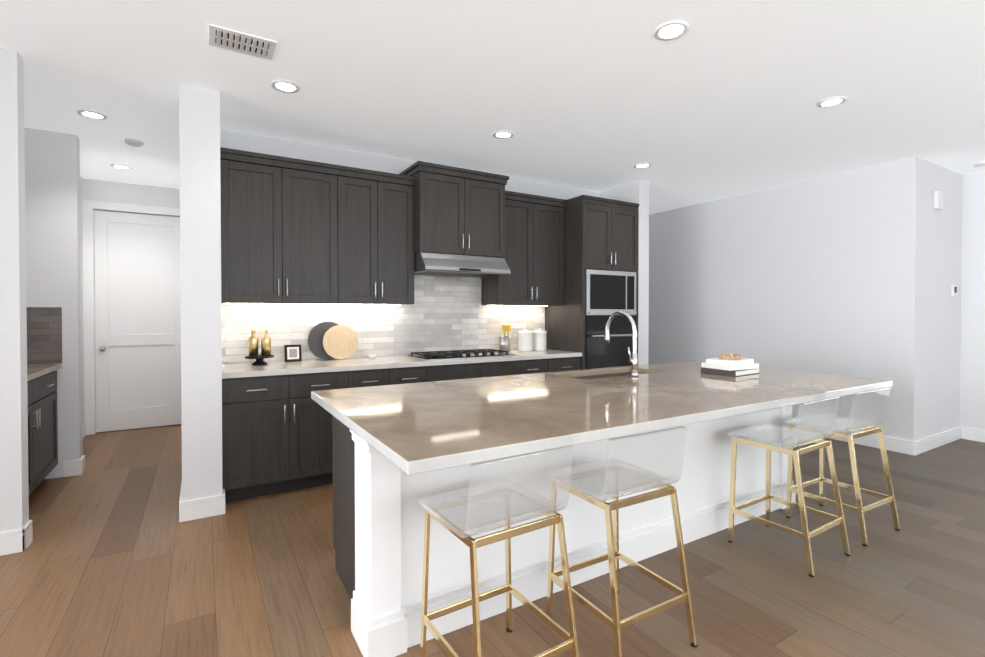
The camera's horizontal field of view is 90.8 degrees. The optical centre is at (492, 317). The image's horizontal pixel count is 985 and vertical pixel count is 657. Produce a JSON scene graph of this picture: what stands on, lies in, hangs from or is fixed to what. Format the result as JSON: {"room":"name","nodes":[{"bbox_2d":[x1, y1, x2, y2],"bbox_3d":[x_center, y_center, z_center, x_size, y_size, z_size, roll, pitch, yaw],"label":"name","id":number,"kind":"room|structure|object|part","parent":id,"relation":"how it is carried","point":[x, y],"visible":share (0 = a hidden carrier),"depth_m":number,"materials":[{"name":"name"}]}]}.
{"room":"kitchen","nodes":[
{"label":"kitchen","id":0,"kind":"room"},
{"bbox_2d":[0,47,28,531],"bbox_3d":[-4.056,-0.075,1.898,3.280,2.770,0.120,0,1,-31],"label":"wall","id":1,"kind":"structure","parent":0,"point":[14,500],"depth_m":2.67,"materials":[{"name":"paint"}]},
{"bbox_2d":[0,528,25,555],"bbox_3d":[-4.015,1.245,1.859,3.296,0.130,0.016,0,1,-31],"label":"baseboard","id":2,"kind":"structure","parent":1,"relation":"attached to","point":[11,542],"depth_m":2.67,"materials":[{"name":"white"}]},
{"bbox_2d":[22,520,32,551],"bbox_3d":[-2.638,1.235,2.752,0.016,0.130,0.136,0,1,-31],"label":"baseboard","id":3,"kind":"structure","parent":1,"relation":"attached to","point":[27,540],"depth_m":2.74,"materials":[{"name":"white paint"}]},
{"bbox_2d":[24,127,82,478],"bbox_3d":[-3.795,-0.097,3.779,0.900,2.770,0.120,0,1,-31],"label":"wall","id":4,"kind":"structure","parent":0,"point":[53,219],"depth_m":3.90,"materials":[{"name":"paint"}]},
{"bbox_2d":[63,455,84,476],"bbox_3d":[-3.443,1.220,3.995,0.121,0.130,0.136,0,1,-31],"label":"baseboard","id":5,"kind":"structure","parent":4,"relation":"attached to","point":[72,467],"depth_m":3.94,"materials":[{"name":"white"}]},
{"bbox_2d":[80,176,83,424],"bbox_3d":[-4.076,-0.106,4.560,0.120,2.770,1.510,0,1,-31],"label":"wall","id":6,"kind":"structure","parent":0,"point":[81,194],"depth_m":5.18,"materials":[{"name":"paint"}]},
{"bbox_2d":[83,423,85,437],"bbox_3d":[-4.018,1.213,4.610,0.016,0.130,1.510,0,1,-31],"label":"baseboard","id":7,"kind":"structure","parent":6,"relation":"attached to","point":[84,430],"depth_m":5.16,"materials":[{"name":"white wood"}]},
{"bbox_2d":[82,178,179,390],"bbox_3d":[-4.094,-0.117,5.499,1.055,2.770,0.120,0,1,-31],"label":"wall","id":8,"kind":"structure","parent":0,"point":[118,192],"depth_m":5.44,"materials":[{"name":"paint"}]},
{"bbox_2d":[82,200,179,434],"bbox_3d":[-4.020,-0.003,5.534,0.975,2.540,0.138,0,1,-31],"label":"door frame","id":9,"kind":"structure","parent":8,"relation":"attached to","point":[89,207],"depth_m":5.26,"materials":[{"name":"white wood"}]},
{"bbox_2d":[94,210,180,431],"bbox_3d":[-3.980,0.041,5.514,0.844,2.437,0.120,0,1,-31],"label":"door","id":10,"kind":"structure","parent":8,"relation":"in","point":[137,322],"depth_m":5.52,"materials":[{"name":"white wood"}]},
{"bbox_2d":[179,84,222,500],"bbox_3d":[-2.708,-0.106,4.517,0.225,2.770,3.230,0,1,-31],"label":"wall","id":11,"kind":"structure","parent":0,"point":[200,267],"depth_m":3.13,"materials":[{"name":"paint"}]},
{"bbox_2d":[179,482,181,501],"bbox_3d":[-2.780,1.216,4.419,0.016,0.130,3.110,0,1,-31],"label":"baseboard","id":12,"kind":"structure","parent":11,"relation":"attached to","point":[180,499],"depth_m":3.20,"materials":[{"name":"white wood"}]},
{"bbox_2d":[179,494,224,521],"bbox_3d":[-1.874,1.230,3.139,0.257,0.130,0.016,0,1,-31],"label":"baseboard","id":13,"kind":"structure","parent":11,"relation":"attached to","point":[198,508],"depth_m":3.13,"materials":[{"name":"white paint"}]},
{"bbox_2d":[220,129,598,363],"bbox_3d":[-0.469,-0.110,4.895,4.005,2.770,0.120,0,1,-31],"label":"wall","id":14,"kind":"structure","parent":0,"point":[229,139],"depth_m":4.29,"materials":[{"name":"paint"}]},
{"bbox_2d":[220,151,347,306],"bbox_3d":[-1.676,-0.656,3.886,0.898,1.085,0.339,0,1,-31],"label":"upper cabinet","id":15,"kind":"object","parent":14,"relation":"attached to","point":[284,222],"depth_m":3.73,"materials":[{"name":"brown wood"}]},
{"bbox_2d":[348,171,415,306],"bbox_3d":[-1.084,-0.660,4.240,0.722,1.085,0.339,0,1,-31],"label":"upper cabinet","id":16,"kind":"object","parent":14,"relation":"attached to","point":[380,263],"depth_m":4.12,"materials":[{"name":"brown wood"}]},
{"bbox_2d":[221,275,544,363],"bbox_3d":[-0.783,-0.108,4.631,3.190,0.928,0.008,0,1,-31],"label":"backsplash","id":17,"kind":"structure","parent":14,"relation":"attached to","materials":[{"name":"tile"}]},
{"bbox_2d":[404,161,511,278],"bbox_3d":[-0.345,-0.859,4.554,0.870,0.905,0.574,0,1,-31],"label":"upper cabinet","id":18,"kind":"object","parent":14,"relation":"attached to","point":[462,218],"depth_m":4.37,"materials":[{"name":"brown wood"}]},
{"bbox_2d":[414,252,510,277],"bbox_3d":[-0.342,-0.487,4.553,0.856,0.164,0.566,0,1,-31],"label":"hood","id":19,"kind":"object","parent":18,"relation":"attached to","point":[426,264],"depth_m":4.37,"materials":[{"name":"silver metal"}]},
{"bbox_2d":[480,195,564,306],"bbox_3d":[0.324,-0.670,5.082,0.820,1.085,0.339,0,1,-31],"label":"upper cabinet","id":20,"kind":"object","parent":14,"relation":"attached to","point":[536,279],"depth_m":4.95,"materials":[{"name":"black wood"}]},
{"bbox_2d":[0,424,984,656],"bbox_3d":[0.033,1.331,2.695,11.500,0.060,12.000,0,1,-31],"label":"floor","id":21,"kind":"structure","parent":0,"point":[116,558],"depth_m":2.42,"materials":[{"name":"brown wood"}]},
{"bbox_2d":[27,379,37,495],"bbox_3d":[-3.257,0.858,2.885,0.647,0.880,0.725,0,1,-31],"label":"base cabinet","id":22,"kind":"object","parent":21,"relation":"on","point":[32,387],"depth_m":3.31,"materials":[{"name":"black wood"}]},
{"bbox_2d":[38,371,57,486],"bbox_3d":[-3.569,0.852,3.405,0.647,0.880,0.728,0,1,-31],"label":"base cabinet","id":23,"kind":"object","parent":21,"relation":"on","point":[47,386],"depth_m":3.65,"materials":[{"name":"brown wood"}]},
{"bbox_2d":[27,363,60,382],"bbox_3d":[-3.403,0.395,3.146,0.672,0.039,1.333,0,1,-31],"label":"countertop","id":24,"kind":"structure","parent":23,"relation":"on","point":[36,371],"depth_m":3.54,"materials":[{"name":"white stone"}]},
{"bbox_2d":[222,369,357,502],"bbox_3d":[-1.605,0.848,3.798,0.912,0.880,0.609,0,1,-31],"label":"base cabinet","id":25,"kind":"object","parent":21,"relation":"on","point":[277,433],"depth_m":3.49,"materials":[{"name":"black wood"}]},
{"bbox_2d":[222,349,581,380],"bbox_3d":[-0.621,0.380,4.367,3.190,0.039,0.632,0,1,-31],"label":"countertop","id":26,"kind":"structure","parent":25,"relation":"on","point":[281,368],"depth_m":4.02,"materials":[{"name":"white stone"}]},
{"bbox_2d":[245,330,273,364],"bbox_3d":[-1.818,0.233,3.788,0.210,0.268,0.210,0,1,-31],"label":"tray","id":27,"kind":"object","parent":26,"relation":"on","point":[265,346],"visible":1,"depth_m":3.77,"materials":[{"name":"black"}]},
{"bbox_2d":[284,344,301,361],"bbox_3d":[-1.649,0.294,4.014,0.130,0.140,0.036,0,1,-31],"label":"framed picture","id":28,"kind":"object","parent":26,"relation":"on","point":[292,353],"visible":1,"depth_m":4.01,"materials":[{"name":"black"}]},
{"bbox_2d":[308,322,337,359],"bbox_3d":[-1.415,0.197,4.187,0.330,0.326,0.070,0,1,-31],"label":"slate board","id":29,"kind":"object","parent":26,"relation":"on","point":[316,336],"visible":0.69,"depth_m":4.14,"materials":[{"name":"grey stone"}]},
{"bbox_2d":[323,325,357,359],"bbox_3d":[-1.313,0.212,4.201,0.300,0.296,0.079,0,1,-31],"label":"wood board","id":30,"kind":"object","parent":26,"relation":"on","point":[340,342],"visible":0.98,"depth_m":4.19,"materials":[{"name":"beige wood"}]},
{"bbox_2d":[368,354,376,358],"bbox_3d":[-1.056,0.344,4.269,0.084,0.035,0.084,0,1,-31],"label":"bowl","id":31,"kind":"object","parent":26,"relation":"on","point":[372,356],"visible":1,"depth_m":4.25,"materials":[{"name":"white ceramic"}]},
{"bbox_2d":[406,349,514,359],"bbox_3d":[-0.292,0.340,4.580,0.918,0.036,0.478,0,1,-31],"label":"cooktop","id":32,"kind":"object","parent":26,"relation":"in","point":[473,353],"depth_m":4.49,"materials":[{"name":"black metal"}]},
{"bbox_2d":[499,325,510,351],"bbox_3d":[0.129,0.213,5.023,0.130,0.278,0.120,0,1,-31],"label":"utensil crock","id":33,"kind":"object","parent":26,"relation":"on","point":[504,342],"visible":0.9,"depth_m":4.98,"materials":[{"name":"silver metal"}]},
{"bbox_2d":[518,329,532,351],"bbox_3d":[0.343,0.235,5.105,0.156,0.232,0.156,0,1,-31],"label":"canister","id":34,"kind":"object","parent":26,"relation":"on","point":[524,340],"visible":1,"depth_m":5.04,"materials":[{"name":"white ceramic"}]},
{"bbox_2d":[532,329,546,350],"bbox_3d":[0.506,0.234,5.202,0.156,0.232,0.156,0,1,-31],"label":"canister","id":35,"kind":"object","parent":26,"relation":"on","point":[539,339],"visible":1,"depth_m":5.14,"materials":[{"name":"white ceramic"}]},
{"bbox_2d":[358,365,433,386],"bbox_3d":[-0.986,0.843,4.168,0.770,0.880,0.609,0,1,-31],"label":"base cabinet","id":36,"kind":"object","parent":21,"relation":"on","point":[424,373],"depth_m":3.93,"materials":[{"name":"brown wood"}]},
{"bbox_2d":[434,361,521,380],"bbox_3d":[-0.334,0.839,4.558,0.990,0.880,0.609,0,1,-31],"label":"base cabinet","id":37,"kind":"object","parent":21,"relation":"on","point":[488,368],"depth_m":4.32,"materials":[{"name":"brown wood"}]},
{"bbox_2d":[418,446,578,656],"bbox_3d":[0.018,0.879,1.740,0.434,0.866,0.475,0,1,-31],"label":"stool","id":38,"kind":"object","parent":21,"relation":"on","point":[508,494],"visible":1,"depth_m":1.69,"materials":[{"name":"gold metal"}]},
{"bbox_3d":[0.003,0.572,1.760,0.422,0.253,0.420,0,1,-31],"label":"seat","id":39,"kind":"part","parent":38,"relation":"part of","materials":[{"name":"plastic"}]},
{"bbox_2d":[522,357,579,373],"bbox_3d":[0.365,0.834,4.976,0.878,0.880,0.609,0,1,-31],"label":"base cabinet","id":40,"kind":"object","parent":21,"relation":"on","point":[552,364],"depth_m":4.75,"materials":[{"name":"black wood"}]},
{"bbox_2d":[318,403,795,656],"bbox_3d":[0.591,0.858,2.954,2.990,0.880,0.870,0,1,-31],"label":"kitchen island","id":41,"kind":"object","parent":21,"relation":"on","point":[379,519],"depth_m":2.23,"materials":[{"name":"white"}]},
{"bbox_2d":[311,361,892,478],"bbox_3d":[0.727,0.400,2.721,3.070,0.039,1.398,0,1,-31],"label":"island countertop","id":42,"kind":"structure","parent":41,"relation":"on","point":[419,428],"depth_m":2.14,"materials":[{"name":"white stone"}]},
{"bbox_2d":[575,371,606,378],"bbox_3d":[0.796,0.499,3.299,0.776,0.197,0.346,0,1,-31],"label":"sink","id":43,"kind":"object","parent":42,"relation":"in","point":[600,372],"depth_m":3.40,"materials":[{"name":"grey metal"}]},
{"bbox_2d":[603,311,642,374],"bbox_3d":[0.834,0.165,3.198,0.086,0.420,0.286,0,1,-31],"label":"faucet","id":44,"kind":"object","parent":42,"relation":"on","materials":[{"name":"silver metal"}]},
{"bbox_2d":[701,357,759,376],"bbox_3d":[1.603,0.325,3.273,0.326,0.095,0.261,0,1,-31],"label":"books","id":45,"kind":"object","parent":42,"relation":"on","point":[734,367],"visible":0.98,"depth_m":3.19,"materials":[{"name":"grey paper"}]},
{"bbox_2d":[718,353,742,359],"bbox_3d":[1.603,0.257,3.272,0.171,0.040,0.135,0,1,-31],"label":"decor","id":46,"kind":"object","parent":45,"relation":"on","point":[729,356],"visible":0.98,"depth_m":3.23,"materials":[{"name":"beige wood"}]},
{"bbox_2d":[545,195,638,369],"bbox_3d":[1.114,0.012,5.361,0.805,2.515,0.701,0,1,-31],"label":"tall cabinet","id":47,"kind":"object","parent":21,"relation":"on","point":[600,261],"visible":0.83,"depth_m":5.08,"materials":[{"name":"black wood"}]},
{"bbox_2d":[546,426,696,656],"bbox_3d":[0.523,0.875,2.025,0.429,0.866,0.471,0,1,-31],"label":"stool","id":48,"kind":"object","parent":21,"relation":"on","point":[615,474],"visible":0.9,"depth_m":1.95,"materials":[{"name":"gold metal"}]},
{"bbox_3d":[0.510,0.569,2.046,0.418,0.253,0.416,0,1,-31],"label":"seat","id":49,"kind":"part","parent":48,"relation":"part of","materials":[{"name":"plastic"}]},
{"bbox_2d":[727,397,849,576],"bbox_3d":[1.660,0.867,2.735,0.429,0.866,0.471,0,1,-31],"label":"stool","id":50,"kind":"object","parent":21,"relation":"on","point":[768,437],"visible":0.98,"depth_m":2.68,"materials":[{"name":"gold metal"}]},
{"bbox_3d":[1.646,0.560,2.755,0.418,0.253,0.416,0,1,-31],"label":"seat","id":51,"kind":"part","parent":50,"relation":"part of","materials":[{"name":"plastic"}]},
{"bbox_2d":[785,388,899,545],"bbox_3d":[2.192,0.863,3.053,0.434,0.866,0.475,0,1,-31],"label":"stool","id":52,"kind":"object","parent":21,"relation":"on","point":[843,426],"visible":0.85,"depth_m":2.97,"materials":[{"name":"gold metal"}]},
{"bbox_3d":[2.179,0.557,3.074,0.422,0.253,0.420,0,1,-31],"label":"seat","id":53,"kind":"part","parent":52,"relation":"part of","materials":[{"name":"plastic"}]},
{"bbox_2d":[0,0,984,214],"bbox_3d":[0.033,-1.509,2.662,11.500,0.080,12.000,0,1,-31],"label":"ceiling","id":54,"kind":"structure","parent":0,"point":[719,99],"depth_m":3.06,"materials":[{"name":"paint"}]},
{"bbox_2d":[77,110,106,119],"bbox_3d":[-2.912,-1.475,3.533,0.170,0.008,0.170,0,1,-31],"label":"recessed light","id":55,"kind":"object","parent":54,"relation":"in","point":[92,114],"visible":1,"depth_m":3.53,"materials":[{"name":"white"}]},
{"bbox_2d":[110,164,131,169],"bbox_3d":[-3.667,-1.489,4.795,0.170,0.008,0.170,0,1,-31],"label":"recessed light","id":56,"kind":"object","parent":54,"relation":"in","point":[121,166],"visible":0.98,"depth_m":4.79,"materials":[{"name":"white"}]},
{"bbox_2d":[125,139,143,146],"bbox_3d":[-3.017,-1.470,4.088,0.130,0.032,0.130,0,1,-31],"label":"smoke detector","id":57,"kind":"object","parent":54,"relation":"attached to","point":[134,142],"visible":1,"depth_m":4.06,"materials":[{"name":"white plastic"}]},
{"bbox_2d":[209,24,276,59],"bbox_3d":[-1.334,-1.462,2.590,0.310,0.012,0.210,0,1,-31],"label":"ceiling vent","id":58,"kind":"object","parent":54,"relation":"in","point":[238,41],"visible":1,"depth_m":2.58,"materials":[{"name":"white metal"}]},
{"bbox_2d":[271,80,299,92],"bbox_3d":[-1.318,-1.470,3.089,0.170,0.008,0.170,0,1,-31],"label":"recessed light","id":59,"kind":"object","parent":54,"relation":"in","point":[286,86],"visible":1,"depth_m":3.09,"materials":[{"name":"white"}]},
{"bbox_2d":[493,131,513,138],"bbox_3d":[0.089,-1.479,3.931,0.170,0.008,0.170,0,1,-31],"label":"recessed light","id":60,"kind":"object","parent":54,"relation":"in","point":[503,134],"visible":1,"depth_m":3.92,"materials":[{"name":"white"}]},
{"bbox_2d":[634,163,651,167],"bbox_3d":[1.471,-1.489,4.758,0.170,0.008,0.170,0,1,-31],"label":"recessed light","id":61,"kind":"object","parent":54,"relation":"in","point":[642,165],"visible":0.98,"depth_m":4.75,"materials":[{"name":"white"}]},
{"bbox_2d":[654,20,688,40],"bbox_3d":[0.912,-1.462,2.477,0.170,0.008,0.170,0,1,-31],"label":"recessed light","id":62,"kind":"object","parent":54,"relation":"in","point":[671,30],"visible":1,"depth_m":2.48,"materials":[{"name":"white"}]},
{"bbox_2d":[817,96,846,107],"bbox_3d":[2.320,-1.472,3.319,0.170,0.008,0.170,0,1,-31],"label":"recessed light","id":63,"kind":"object","parent":54,"relation":"in","point":[831,102],"visible":1,"depth_m":3.31,"materials":[{"name":"white"}]},
{"bbox_2d":[972,160,984,166],"bbox_3d":[4.699,-1.476,4.661,0.130,0.032,0.130,0,1,-31],"label":"recessed light","id":64,"kind":"object","parent":54,"relation":"attached to","point":[979,164],"visible":1,"depth_m":4.65,"materials":[{"name":"white plastic"}]},
{"bbox_2d":[599,181,648,364],"bbox_3d":[0.972,-0.129,6.543,0.160,2.770,2.730,0,1,-31],"label":"wall","id":65,"kind":"structure","parent":0,"point":[637,192],"depth_m":5.37,"materials":[{"name":"paint"}]},
{"bbox_2d":[648,160,899,437],"bbox_3d":[2.719,-0.130,6.622,0.120,2.770,4.630,0,1,-31],"label":"wall","id":66,"kind":"structure","parent":0,"point":[802,276],"depth_m":5.43,"materials":[{"name":"paint"}]},
{"bbox_2d":[794,428,915,455],"bbox_3d":[2.727,1.191,6.492,0.016,0.130,4.646,0,1,-31],"label":"baseboard","id":67,"kind":"structure","parent":66,"relation":"attached to","point":[899,445],"depth_m":4.67,"materials":[{"name":"white"}]},
{"bbox_2d":[898,156,962,440],"bbox_3d":[4.445,-0.110,4.887,1.300,2.770,0.120,0,1,-31],"label":"wall","id":68,"kind":"structure","parent":0,"point":[930,264],"depth_m":4.66,"materials":[{"name":"paint"}]},
{"bbox_2d":[933,191,942,209],"bbox_3d":[4.330,-1.138,4.715,0.140,0.170,0.034,0,1,-31],"label":"door chime","id":69,"kind":"object","parent":68,"relation":"attached to","point":[937,200],"visible":1,"depth_m":4.69,"materials":[{"name":"white plastic"}]},
{"bbox_2d":[915,426,961,454],"bbox_3d":[4.428,1.211,4.813,1.180,0.130,0.016,0,1,-31],"label":"baseboard","id":70,"kind":"structure","parent":68,"relation":"attached to","point":[928,443],"depth_m":4.77,"materials":[{"name":"white wood"}]},
{"bbox_2d":[951,285,956,296],"bbox_3d":[4.727,-0.276,4.969,0.090,0.120,0.023,0,1,-31],"label":"switch","id":71,"kind":"object","parent":68,"relation":"attached to","point":[953,290],"visible":1,"depth_m":4.95,"materials":[{"name":"white plastic"}]},
{"bbox_2d":[960,171,984,429],"bbox_3d":[6.361,-0.086,2.834,0.120,2.770,5.370,0,1,-31],"label":"wall","id":72,"kind":"structure","parent":0,"point":[972,387],"depth_m":5.03,"materials":[{"name":"paint"}]},
{"bbox_2d":[961,426,984,442],"bbox_3d":[6.306,1.234,2.808,0.016,0.130,5.354,0,1,-31],"label":"baseboard","id":73,"kind":"structure","parent":72,"relation":"attached to","point":[972,434],"depth_m":5.02,"materials":[{"name":"white"}]}
]}

